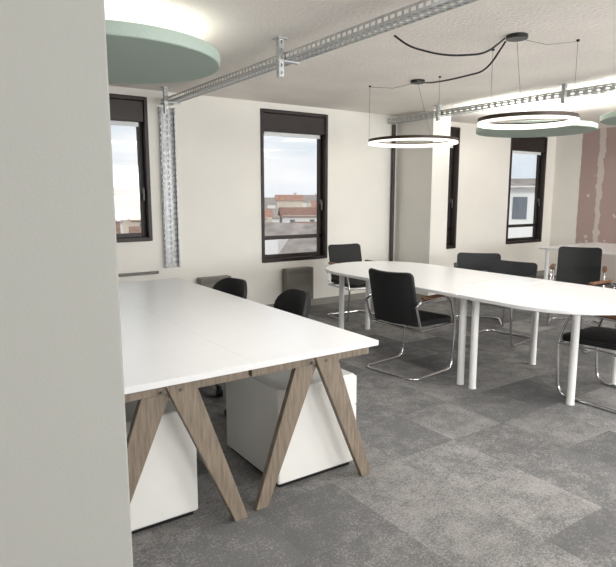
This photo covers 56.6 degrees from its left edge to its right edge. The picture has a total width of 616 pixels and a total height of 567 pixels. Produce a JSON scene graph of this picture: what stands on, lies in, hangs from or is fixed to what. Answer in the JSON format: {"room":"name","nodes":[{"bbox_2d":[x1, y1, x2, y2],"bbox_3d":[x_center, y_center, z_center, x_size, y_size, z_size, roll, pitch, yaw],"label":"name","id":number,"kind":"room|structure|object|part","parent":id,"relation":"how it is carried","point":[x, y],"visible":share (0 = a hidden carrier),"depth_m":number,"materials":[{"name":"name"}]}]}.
{"room":"open-plan office","nodes":[
{"label":"open-plan office","id":0,"kind":"room"},
{"bbox_2d":[0,0,132,566],"bbox_3d":[-1.694,0.105,0.496,2.945,2.580,0.300,-6,11,-34],"label":"wall","id":1,"kind":"structure","parent":0,"point":[65,496],"depth_m":1.13,"materials":[{"name":"white paint"}]},
{"bbox_2d":[109,86,555,304],"bbox_3d":[-0.631,-0.921,7.129,12.300,2.580,0.160,-6,11,-34],"label":"wall","id":2,"kind":"structure","parent":0,"point":[218,149],"depth_m":7.13,"materials":[{"name":"white paint"}]},
{"bbox_2d":[109,93,152,242],"bbox_3d":[-2.192,-1.195,5.989,1.040,1.537,0.170,-6,11,-34],"label":"window","id":3,"kind":"structure","parent":2,"relation":"in","point":[125,110],"depth_m":6.18,"materials":[{"name":"brown metal"}]},
{"bbox_2d":[110,120,138,126],"bbox_3d":[-2.181,-1.669,5.901,0.870,0.045,0.016,-6,11,-34],"label":"roller blind","id":4,"kind":"object","parent":3,"relation":"attached to","point":[113,122],"depth_m":6.06,"materials":[{"name":"white fabric"}]},
{"bbox_3d":[-2.207,-1.090,6.029,0.960,1.238,0.045,-6,11,-34],"label":"sash","id":5,"kind":"part","parent":3,"relation":"part of","materials":[{"name":"clear glass"}]},
{"bbox_3d":[-1.803,-0.980,6.271,0.024,0.140,0.045,-6,11,-34],"label":"handle","id":6,"kind":"part","parent":3,"relation":"part of","materials":[{"name":"grey metal"}]},
{"bbox_2d":[118,271,158,276],"bbox_3d":[-2.093,-0.082,6.124,1.020,0.030,0.028,-6,11,-34],"label":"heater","id":7,"kind":"object","parent":2,"relation":"attached to","point":[149,272],"depth_m":6.27,"materials":[{"name":"grey metal"}]},
{"bbox_2d":[158,106,179,267],"bbox_3d":[-1.532,-1.046,6.336,0.165,1.750,0.057,-6,11,-34],"label":"cable tray","id":8,"kind":"object","parent":2,"relation":"attached to","point":[164,141],"visible":0.98,"depth_m":6.35,"materials":[{"name":"metal"}]},
{"bbox_3d":[-1.595,-1.039,6.293,0.010,1.750,0.057,-6,11,-34],"label":"rail","id":9,"kind":"part","parent":8,"relation":"part of","materials":[{"name":"metal"}]},
{"bbox_3d":[-1.468,-1.053,6.379,0.010,1.750,0.057,-6,11,-34],"label":"rail","id":10,"kind":"part","parent":8,"relation":"part of","materials":[{"name":"metal"}]},
{"bbox_2d":[260,108,327,262],"bbox_3d":[-0.201,-1.237,7.367,1.010,1.877,0.170,-6,11,-34],"label":"window","id":11,"kind":"structure","parent":2,"relation":"in","point":[273,122],"depth_m":7.36,"materials":[{"name":"brown metal"}]},
{"bbox_2d":[264,131,319,138],"bbox_3d":[-0.191,-1.879,7.253,0.840,0.045,0.016,-6,11,-34],"label":"roller blind","id":12,"kind":"object","parent":11,"relation":"attached to","point":[268,133],"depth_m":7.24,"materials":[{"name":"white fabric"}]},
{"bbox_3d":[-0.217,-1.131,7.407,0.930,1.577,0.045,-6,11,-34],"label":"sash","id":13,"kind":"part","parent":11,"relation":"part of","materials":[{"name":"clear glass"}]},
{"bbox_2d":[389,124,395,260],"bbox_3d":[1.220,-1.030,8.258,0.054,2.450,0.044,-6,11,-34],"label":"pipe","id":14,"kind":"object","parent":2,"relation":"attached to","point":[393,151],"visible":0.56,"depth_m":8.21,"materials":[{"name":"grey metal"}]},
{"bbox_2d":[267,270,543,306],"bbox_3d":[-0.384,0.364,6.965,12.300,0.090,0.712,-6,11,-34],"label":"baseboard","id":15,"kind":"structure","parent":2,"relation":"attached to","point":[334,299],"depth_m":7.99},
{"bbox_2d":[394,110,450,295],"bbox_3d":[1.602,-1.076,8.131,0.330,2.580,0.700,-6,11,-34],"label":"column","id":16,"kind":"structure","parent":2,"relation":"attached to","point":[422,174],"depth_m":7.92,"materials":[{"name":"white paint"}]},
{"bbox_2d":[446,127,459,248],"bbox_3d":[1.904,-1.458,8.797,1.000,1.877,0.170,-6,11,-34],"label":"window","id":17,"kind":"structure","parent":2,"relation":"in","point":[454,131],"depth_m":9.03,"materials":[{"name":"brown metal"}]},
{"bbox_3d":[1.889,-1.352,8.837,0.920,1.577,0.045,-6,11,-34],"label":"sash","id":18,"kind":"part","parent":17,"relation":"part of","materials":[{"name":"brown metal"}]},
{"bbox_2d":[506,137,547,243],"bbox_3d":[3.792,-1.646,10.081,1.020,1.857,0.170,-6,11,-34],"label":"window","id":19,"kind":"structure","parent":2,"relation":"in","point":[537,146],"depth_m":10.20,"materials":[{"name":"brown metal"}]},
{"bbox_3d":[3.776,-1.540,10.120,0.940,1.557,0.045,-6,11,-34],"label":"sash","id":20,"kind":"part","parent":19,"relation":"part of","materials":[{"name":"clear glass"}]},
{"bbox_2d":[512,151,540,154],"bbox_3d":[3.802,-2.278,9.968,0.850,0.045,0.016,-6,11,-34],"label":"roller blind","id":21,"kind":"object","parent":19,"relation":"attached to","point":[517,152],"depth_m":9.98,"materials":[{"name":"white fabric"}]},
{"bbox_2d":[104,0,615,128],"bbox_3d":[2.033,-1.700,2.907,12.700,0.250,9.860,-6,11,-34],"label":"ceiling","id":22,"kind":"structure","parent":0,"point":[242,32],"depth_m":4.51,"materials":[{"name":"paint"}]},
{"bbox_2d":[105,20,219,83],"bbox_3d":[-1.313,-1.583,3.778,1.444,0.244,1.444,-6,11,-34],"label":"lamp","id":23,"kind":"object","parent":22,"relation":"hanging from","point":[137,53],"visible":0.51,"depth_m":3.62,"materials":[{"name":"green fabric"}]},
{"bbox_2d":[160,86,180,113],"bbox_3d":[-1.438,-1.919,6.009,0.200,0.265,0.080,-6,11,-34],"label":"hanger","id":24,"kind":"object","parent":22,"relation":"attached to","point":[165,97],"visible":1,"depth_m":5.96,"materials":[{"name":"metal"}]},
{"bbox_2d":[272,36,299,77],"bbox_3d":[-0.152,-1.633,4.160,0.200,0.265,0.080,-6,11,-34],"label":"hanger","id":25,"kind":"object","parent":22,"relation":"attached to","point":[280,61],"visible":1,"depth_m":4.11,"materials":[{"name":"metal"}]},
{"bbox_3d":[-0.201,-1.756,4.107,0.080,0.006,0.080,-6,11,-34],"label":"ceiling plate","id":26,"kind":"part","parent":25,"relation":"part of","materials":[{"name":"metal"}]},
{"bbox_3d":[-0.149,-1.614,4.168,0.190,0.010,0.040,-6,11,-34],"label":"bracket arm","id":27,"kind":"part","parent":25,"relation":"part of","materials":[{"name":"metal"}]},
{"bbox_2d":[368,76,457,147],"bbox_3d":[1.079,-1.730,5.861,0.912,0.592,0.912,-6,11,-34],"label":"pendant lamp","id":28,"kind":"object","parent":22,"relation":"hanging from","point":[448,140],"visible":0.96,"depth_m":5.67,"materials":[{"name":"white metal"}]},
{"bbox_2d":[368,138,457,147],"bbox_3d":[1.079,-1.457,5.903,0.912,0.038,0.912,-6,11,-34],"label":"diffuser","id":29,"kind":"object","parent":28,"relation":"attached to","point":[377,142],"depth_m":6.12,"materials":[{"name":"white plastic"}]},
{"bbox_2d":[435,105,447,120],"bbox_3d":[1.686,-2.145,7.226,0.200,0.190,0.080,-6,11,-34],"label":"hanger","id":30,"kind":"object","parent":22,"relation":"attached to","point":[438,107],"visible":0.91,"depth_m":7.18,"materials":[{"name":"metal"}]},
{"bbox_2d":[388,82,615,123],"bbox_3d":[3.339,-1.796,4.917,0.120,0.067,7.680,-6,11,-34],"label":"cable tray","id":31,"kind":"object","parent":30,"relation":"hanging from","point":[612,86],"visible":0.91,"depth_m":6.39,"materials":[{"name":"metal"}]},
{"bbox_2d":[394,35,504,55],"bbox_3d":[0.993,-1.675,4.023,0.783,0.147,0.027,0,9,1],"label":"power cable","id":32,"kind":"object","parent":22,"relation":"hanging from","point":[395,36],"visible":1,"depth_m":4.02,"materials":[{"name":"black plastic"}]},
{"bbox_2d":[477,103,579,129],"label":"pendant lamp","id":33,"kind":"object","parent":22,"relation":"hanging from","point":[571,118],"depth_m":4.08,"materials":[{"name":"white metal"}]},
{"bbox_2d":[477,115,579,129],"bbox_3d":[1.609,-1.188,4.201,0.702,0.038,0.702,-6,11,-34],"label":"diffuser","id":34,"kind":"object","parent":33,"relation":"attached to","point":[485,121],"depth_m":4.29,"materials":[{"name":"white plastic"}]},
{"bbox_2d":[506,32,551,50],"label":"ceiling canopy","id":35,"kind":"object","parent":22,"relation":"hanging from","point":[518,36],"depth_m":3.99,"materials":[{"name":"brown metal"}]},
{"bbox_2d":[417,41,505,82],"bbox_3d":[1.181,-1.753,4.793,0.122,0.184,1.487,-2,9,-14],"label":"power cable","id":36,"kind":"object","parent":35,"relation":"attached to","point":[503,44],"visible":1,"depth_m":4.38,"materials":[{"name":"black plastic"}]},
{"bbox_2d":[476,103,597,137],"bbox_3d":[2.812,-2.044,7.066,1.404,0.339,1.404,-6,11,-34],"label":"lamp","id":37,"kind":"object","parent":22,"relation":"hanging from","point":[582,127],"visible":0.79,"depth_m":7.02,"materials":[{"name":"green fabric"}]},
{"bbox_2d":[559,83,573,103],"bbox_3d":[2.649,-1.931,5.841,0.200,0.190,0.080,-6,11,-34],"label":"hanger","id":38,"kind":"object","parent":22,"relation":"attached to","point":[563,97],"visible":1,"depth_m":5.79,"materials":[{"name":"metal"}]},
{"bbox_2d":[600,111,615,124],"bbox_3d":[3.679,-1.851,5.820,1.244,0.339,1.244,-6,11,-34],"label":"lamp","id":39,"kind":"object","parent":22,"relation":"hanging from","point":[609,118],"visible":1,"depth_m":5.92,"materials":[{"name":"green fabric"}]},
{"bbox_3d":[1.253,-1.320,2.140,0.200,0.265,0.080,-6,11,-34],"label":"hanger","id":40,"kind":"object","parent":22,"relation":"attached to","visible":0},
{"bbox_2d":[160,0,477,105],"bbox_3d":[0.632,-1.480,3.084,0.120,0.052,7.680,-6,11,-34],"label":"cable tray","id":41,"kind":"object","parent":40,"relation":"hanging from","point":[433,6],"visible":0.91,"depth_m":3.69,"materials":[{"name":"metal"}]},
{"bbox_2d":[132,275,615,566],"bbox_3d":[2.033,1.073,3.336,12.700,0.200,9.860,-6,11,-34],"label":"floor","id":42,"kind":"structure","parent":0,"point":[501,472],"depth_m":3.03,"materials":[{"name":"carpet"}]},
{"bbox_2d":[125,397,197,533],"bbox_3d":[-0.882,0.803,2.715,0.514,0.522,0.580,-6,11,-34],"label":"base cabinet","id":43,"kind":"object","parent":42,"relation":"on","point":[166,491],"visible":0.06,"depth_m":2.54,"materials":[{"name":"white plastic"}]},
{"bbox_2d":[197,275,230,287],"bbox_3d":[-1.103,0.177,6.770,0.390,0.520,0.127,-6,11,-34],"label":"heater","id":44,"kind":"object","parent":42,"relation":"on","point":[210,281],"visible":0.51,"depth_m":6.66,"materials":[{"name":"grey metal"}]},
{"bbox_2d":[212,278,246,396],"bbox_3d":[-0.761,0.393,4.409,0.608,0.816,0.578,-8,12,-42],"label":"office chair","id":45,"kind":"object","parent":42,"relation":"on","point":[233,286],"visible":0.13,"depth_m":4.53,"materials":[{"name":"black plastic"}]},
{"bbox_3d":[-0.592,0.134,4.527,0.146,0.341,0.440,-8,12,-42],"label":"backrest","id":46,"kind":"part","parent":45,"relation":"part of","materials":[{"name":"black fabric"}]},
{"bbox_2d":[119,278,378,520],"bbox_3d":[-0.992,0.547,3.662,1.433,0.740,2.690,-6,11,-34],"label":"desk","id":47,"kind":"object","parent":42,"relation":"on","point":[180,337],"visible":0.59,"depth_m":2.76,"materials":[{"name":"white laminate"}]},
{"bbox_3d":[-0.714,0.772,2.336,0.368,0.700,0.032,-6,11,-34],"label":"leg","id":48,"kind":"part","parent":47,"relation":"part of","materials":[{"name":"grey wood"}]},
{"bbox_3d":[-0.435,0.747,2.494,0.368,0.700,0.032,-6,11,-34],"label":"leg","id":49,"kind":"part","parent":47,"relation":"part of","materials":[{"name":"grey wood"}]},
{"bbox_3d":[-0.100,0.707,2.753,0.368,0.700,0.032,-6,11,-34],"label":"leg","id":50,"kind":"part","parent":47,"relation":"part of","materials":[{"name":"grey wood"}]},
{"bbox_3d":[0.179,0.683,2.912,0.368,0.700,0.032,-6,11,-34],"label":"leg","id":51,"kind":"part","parent":47,"relation":"part of","materials":[{"name":"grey wood"}]},
{"bbox_2d":[224,289,309,416],"bbox_3d":[-0.287,0.471,3.901,0.608,0.816,0.578,-5,10,-28],"label":"office chair","id":52,"kind":"object","parent":42,"relation":"on","point":[294,301],"visible":0.13,"depth_m":4.01,"materials":[{"name":"black plastic"}]},
{"bbox_3d":[-0.084,0.220,3.974,0.146,0.341,0.440,-5,10,-28],"label":"backrest","id":53,"kind":"part","parent":52,"relation":"part of","materials":[{"name":"black fabric"}]},
{"bbox_2d":[226,368,356,486],"bbox_3d":[-0.097,0.725,3.224,0.524,0.522,0.580,-6,11,-34],"label":"base cabinet","id":54,"kind":"object","parent":42,"relation":"on","point":[317,445],"visible":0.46,"depth_m":3.00,"materials":[{"name":"white plastic"}]},
{"bbox_3d":[0.098,0.542,3.332,0.017,0.160,0.560,-6,11,-34],"label":"drawer","id":55,"kind":"part","parent":54,"relation":"part of","materials":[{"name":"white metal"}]},
{"bbox_2d":[282,266,312,307],"bbox_3d":[-0.131,0.065,7.429,0.410,0.540,0.127,-6,11,-34],"label":"heater","id":56,"kind":"object","parent":42,"relation":"on","point":[301,278],"visible":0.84,"depth_m":7.35,"materials":[{"name":"grey metal"}]},
{"bbox_2d":[289,270,310,274],"bbox_3d":[-0.099,-0.144,7.342,0.342,0.040,0.002,-6,11,-34],"label":"grille","id":57,"kind":"object","parent":56,"relation":"attached to","point":[291,272],"depth_m":7.34,"materials":[{"name":"grey metal"}]},
{"bbox_2d":[325,243,374,321],"bbox_3d":[0.563,-0.023,6.908,0.578,0.873,0.612,-5,10,-28],"label":"chair","id":58,"kind":"object","parent":42,"relation":"on","point":[338,253],"visible":0.48,"depth_m":6.99,"materials":[{"name":"black fabric"}]},
{"bbox_3d":[0.455,-0.268,7.069,0.460,0.439,0.163,-5,10,-28],"label":"backrest","id":59,"kind":"part","parent":58,"relation":"part of","materials":[{"name":"black fabric"}]},
{"bbox_3d":[0.592,-0.023,6.855,0.500,0.074,0.481,-5,10,-28],"label":"seat","id":60,"kind":"part","parent":58,"relation":"part of","materials":[{"name":"black fabric"}]},
{"bbox_2d":[365,268,455,380],"bbox_3d":[0.842,0.299,4.827,0.612,0.873,0.578,-8,12,-41],"label":"chair","id":61,"kind":"object","parent":42,"relation":"on","point":[393,294],"visible":0.96,"depth_m":4.62,"materials":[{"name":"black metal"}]},
{"bbox_3d":[0.674,0.107,4.647,0.163,0.439,0.460,-8,12,-41],"label":"backrest","id":62,"kind":"part","parent":61,"relation":"part of","materials":[{"name":"black fabric"}]},
{"bbox_3d":[0.887,0.284,4.865,0.481,0.074,0.500,-8,12,-41],"label":"seat","id":63,"kind":"part","parent":61,"relation":"part of","materials":[{"name":"black fabric"}]},
{"bbox_3d":[1.033,0.103,4.609,0.340,0.023,0.048,-8,12,-41],"label":"armrest","id":64,"kind":"part","parent":61,"relation":"part of","materials":[{"name":"brown wood"}]},
{"bbox_2d":[325,261,551,384],"bbox_3d":[1.024,0.260,5.500,1.220,0.744,2.066,-6,11,-34],"label":"meeting table","id":65,"kind":"object","parent":42,"relation":"on","point":[442,280],"visible":0.77,"depth_m":5.12,"materials":[{"name":"white laminate"}]},
{"bbox_3d":[0.350,0.206,5.948,0.110,0.713,0.110,-6,11,-34],"label":"leg","id":66,"kind":"part","parent":65,"relation":"part of","materials":[{"name":"white metal"}]},
{"bbox_3d":[0.661,0.151,6.303,0.110,0.713,0.110,-6,11,-34],"label":"leg","id":67,"kind":"part","parent":65,"relation":"part of","materials":[{"name":"white metal"}]},
{"bbox_3d":[1.198,0.438,4.449,0.110,0.713,0.110,-6,11,-34],"label":"leg","id":68,"kind":"part","parent":65,"relation":"part of","materials":[{"name":"white metal"}]},
{"bbox_3d":[1.973,0.357,4.976,0.110,0.713,0.110,-6,11,-34],"label":"leg","id":69,"kind":"part","parent":65,"relation":"part of","materials":[{"name":"white metal"}]},
{"bbox_2d":[454,252,504,326],"bbox_3d":[1.978,0.061,6.638,0.578,0.788,0.605,2,9,14],"label":"chair","id":70,"kind":"object","parent":42,"relation":"on","point":[471,261],"visible":0.29,"depth_m":6.83,"materials":[{"name":"black fabric"}]},
{"bbox_3d":[2.032,-0.174,6.825,0.500,0.381,0.150,2,9,14],"label":"backrest","id":71,"kind":"part","parent":70,"relation":"part of","materials":[{"name":"grey fabric"}]},
{"bbox_3d":[1.972,0.128,6.624,0.552,0.661,0.557,2,9,14],"label":"frame","id":72,"kind":"part","parent":70,"relation":"part of","materials":[{"name":"silver metal"}]},
{"bbox_2d":[466,260,537,346],"bbox_3d":[1.974,0.183,5.851,0.605,0.788,0.578,-8,12,-42],"label":"chair","id":73,"kind":"object","parent":42,"relation":"on","point":[524,269],"visible":0.27,"depth_m":5.94,"materials":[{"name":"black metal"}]},
{"bbox_3d":[1.957,0.248,5.844,0.557,0.661,0.552,-8,12,-42],"label":"frame","id":74,"kind":"part","parent":73,"relation":"part of","materials":[{"name":"silver metal"}]},
{"bbox_3d":[2.141,-0.042,5.974,0.150,0.381,0.500,-8,12,-42],"label":"backrest","id":75,"kind":"part","parent":73,"relation":"part of","materials":[{"name":"grey fabric"}]},
{"bbox_2d":[457,281,615,405],"bbox_3d":[1.912,0.460,4.223,1.220,0.740,1.057,-6,11,-34],"label":"meeting table","id":76,"kind":"object","parent":42,"relation":"on","point":[557,297],"visible":0.94,"depth_m":4.12,"materials":[{"name":"white laminate"}]},
{"bbox_3d":[1.265,0.453,4.353,0.110,0.713,0.110,-6,11,-34],"label":"leg","id":77,"kind":"part","parent":76,"relation":"part of","materials":[{"name":"white metal"}]},
{"bbox_3d":[1.865,0.506,4.015,0.110,0.713,0.110,-6,11,-34],"label":"leg","id":78,"kind":"part","parent":76,"relation":"part of","materials":[{"name":"white metal"}]},
{"bbox_3d":[2.405,0.440,4.442,0.110,0.713,0.110,-6,11,-34],"label":"leg","id":79,"kind":"part","parent":76,"relation":"part of","materials":[{"name":"white metal"}]},
{"bbox_2d":[547,246,606,326],"bbox_3d":[3.052,0.041,6.493,0.578,0.873,0.612,4,10,27],"label":"chair","id":80,"kind":"object","parent":42,"relation":"on","point":[577,265],"visible":0.55,"depth_m":6.65,"materials":[{"name":"black fabric"}]},
{"bbox_3d":[3.154,-0.204,6.658,0.460,0.439,0.163,4,10,27],"label":"backrest","id":81,"kind":"part","parent":80,"relation":"part of","materials":[{"name":"black fabric"}]},
{"bbox_3d":[3.025,0.041,6.439,0.500,0.074,0.481,4,10,27],"label":"seat","id":82,"kind":"part","parent":80,"relation":"part of","materials":[{"name":"black fabric"}]},
{"bbox_2d":[539,242,615,279],"bbox_3d":[4.366,-0.137,8.111,1.500,0.730,1.500,-6,11,-34],"label":"side table","id":83,"kind":"object","parent":42,"relation":"on","point":[607,248],"visible":0.65,"depth_m":8.25,"materials":[{"name":"white laminate"}]},
{"bbox_3d":[3.448,-0.150,8.281,0.056,0.705,0.056,-6,11,-34],"label":"leg","id":84,"kind":"part","parent":83,"relation":"part of","materials":[{"name":"white metal"}]},
{"bbox_2d":[556,314,615,413],"bbox_3d":[2.221,0.411,4.101,0.578,0.873,0.612,-6,11,-34],"label":"chair","id":85,"kind":"object","parent":42,"relation":"on","point":[597,336],"visible":0.67,"depth_m":4.11,"materials":[{"name":"silver metal"}]},
{"bbox_3d":[2.187,0.395,4.148,0.500,0.074,0.481,-6,11,-34],"label":"seat","id":86,"kind":"part","parent":85,"relation":"part of","materials":[{"name":"black fabric"}]},
{"bbox_3d":[1.991,0.207,3.934,0.048,0.023,0.340,-6,11,-34],"label":"armrest","id":87,"kind":"part","parent":85,"relation":"part of","materials":[{"name":"brown wood"}]},
{"bbox_2d":[580,279,615,353],"bbox_3d":[2.903,0.274,5.180,0.608,0.813,0.578,-6,11,-34],"label":"chair","id":88,"kind":"object","parent":42,"relation":"on","point":[603,282],"visible":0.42,"depth_m":5.32,"materials":[{"name":"silver metal"}]},
{"bbox_3d":[2.738,-0.011,5.346,0.340,0.023,0.048,-6,11,-34],"label":"armrest","id":89,"kind":"part","parent":88,"relation":"part of","materials":[{"name":"brown wood"}]},
{"bbox_2d":[548,127,615,282],"bbox_3d":[7.140,-0.866,6.772,0.100,2.580,9.560,-6,11,-34],"label":"wall","id":90,"kind":"structure","parent":0,"point":[584,184],"depth_m":9.96,"materials":[{"name":"pink paint"}]},
{"label":"outside","id":91,"kind":"structure","parent":0,"visible":0},
{"bbox_3d":[-13.664,-26.239,239.374,550.000,0.400,388.000,-6,11,-34],"label":"ground","id":92,"kind":"structure","parent":91,"visible":0},
{"bbox_2d":[116,221,120,233],"bbox_3d":[-16.574,-0.890,45.446,3.453,8.802,4.400,-3,9,-19],"label":"house","id":93,"kind":"structure","parent":92,"relation":"on","point":[118,230],"depth_m":44.35,"materials":[{"name":"red tile"}]},
{"bbox_2d":[115,213,124,232],"bbox_3d":[-20.516,-2.938,57.675,3.526,9.109,5.400,-4,10,-25],"label":"house","id":94,"kind":"structure","parent":92,"relation":"on","point":[118,216],"depth_m":55.97,"materials":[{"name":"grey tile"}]},
{"bbox_2d":[114,197,139,232],"bbox_3d":[-30.357,-9.849,99.131,5.597,10.092,6.400,-3,9,-18],"label":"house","id":95,"kind":"structure","parent":92,"relation":"on","point":[121,206],"depth_m":96.01,"materials":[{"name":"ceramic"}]},
{"bbox_2d":[124,210,130,232],"bbox_3d":[-21.339,-5.531,75.061,4.757,8.919,5.400,-2,9,-14],"label":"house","id":96,"kind":"structure","parent":92,"relation":"on","point":[127,212],"depth_m":71.94,"materials":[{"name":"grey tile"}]},
{"bbox_2d":[129,210,140,225],"bbox_3d":[-15.728,-3.274,59.132,4.520,9.328,5.400,-2,9,-11],"label":"house","id":97,"kind":"structure","parent":92,"relation":"on","point":[135,219],"depth_m":56.23,"materials":[{"name":"ceramic"}]},
{"bbox_2d":[129,226,140,232],"bbox_3d":[-12.447,-0.885,46.773,3.883,8.386,4.400,-3,9,-16],"label":"house","id":98,"kind":"structure","parent":92,"relation":"on","point":[132,229],"depth_m":45.36,"materials":[{"name":"red tile"}]},
{"bbox_2d":[265,209,273,221],"bbox_3d":[-5.867,-3.564,60.888,4.109,9.365,5.400,-1,9,-8],"label":"house","id":99,"kind":"structure","parent":92,"relation":"on","point":[268,212],"depth_m":59.05,"materials":[{"name":"brick"}]},
{"bbox_2d":[264,198,275,207],"bbox_3d":[-8.926,-16.843,143.841,5.308,10.243,8.400,-1,9,-4],"label":"house","id":100,"kind":"structure","parent":92,"relation":"on","point":[271,203],"depth_m":140.20,"materials":[{"name":"white paint"}]},
{"bbox_2d":[265,205,282,221],"bbox_3d":[-4.512,-6.046,77.861,3.742,9.080,5.400,-1,9,-6],"label":"house","id":101,"kind":"structure","parent":92,"relation":"on","point":[274,210],"depth_m":75.92,"materials":[{"name":"grey tile"}]},
{"bbox_2d":[274,193,303,207],"bbox_3d":[-3.445,-10.936,103.488,5.000,10.907,6.400,-1,9,-5],"label":"house","id":102,"kind":"structure","parent":92,"relation":"on","point":[294,200],"depth_m":100.15,"materials":[{"name":"paint"}]},
{"bbox_2d":[265,222,316,254],"bbox_3d":[0.110,2.269,21.601,5.000,9.850,6.400,4,10,23],"label":"house","id":103,"kind":"structure","parent":92,"relation":"on","point":[279,246],"depth_m":20.10,"materials":[{"name":"grey tile"}]},
{"bbox_2d":[278,203,316,222],"bbox_3d":[-0.860,-3.718,61.145,4.428,9.590,5.400,-1,9,-6],"label":"house","id":104,"kind":"structure","parent":92,"relation":"on","point":[286,214],"depth_m":58.64,"materials":[{"name":"red tile"}]},
{"bbox_2d":[303,193,316,206],"bbox_3d":[0.189,-17.202,144.064,7.713,10.885,8.400,0,9,3],"label":"house","id":105,"kind":"structure","parent":92,"relation":"on","point":[307,198],"depth_m":140.82,"materials":[{"name":"beige paint"}]},
{"bbox_2d":[311,201,316,206],"bbox_3d":[3.393,-10.411,103.571,5.790,9.845,6.400,0,9,0],"label":"house","id":106,"kind":"structure","parent":92,"relation":"on","point":[313,203],"depth_m":101.14,"materials":[{"name":"ceramic"}]},
{"bbox_2d":[508,178,535,237],"bbox_3d":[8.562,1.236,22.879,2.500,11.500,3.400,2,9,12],"label":"house","id":107,"kind":"structure","parent":92,"relation":"on","point":[522,191],"depth_m":20.89,"materials":[{"name":"white paint"}]}
]}

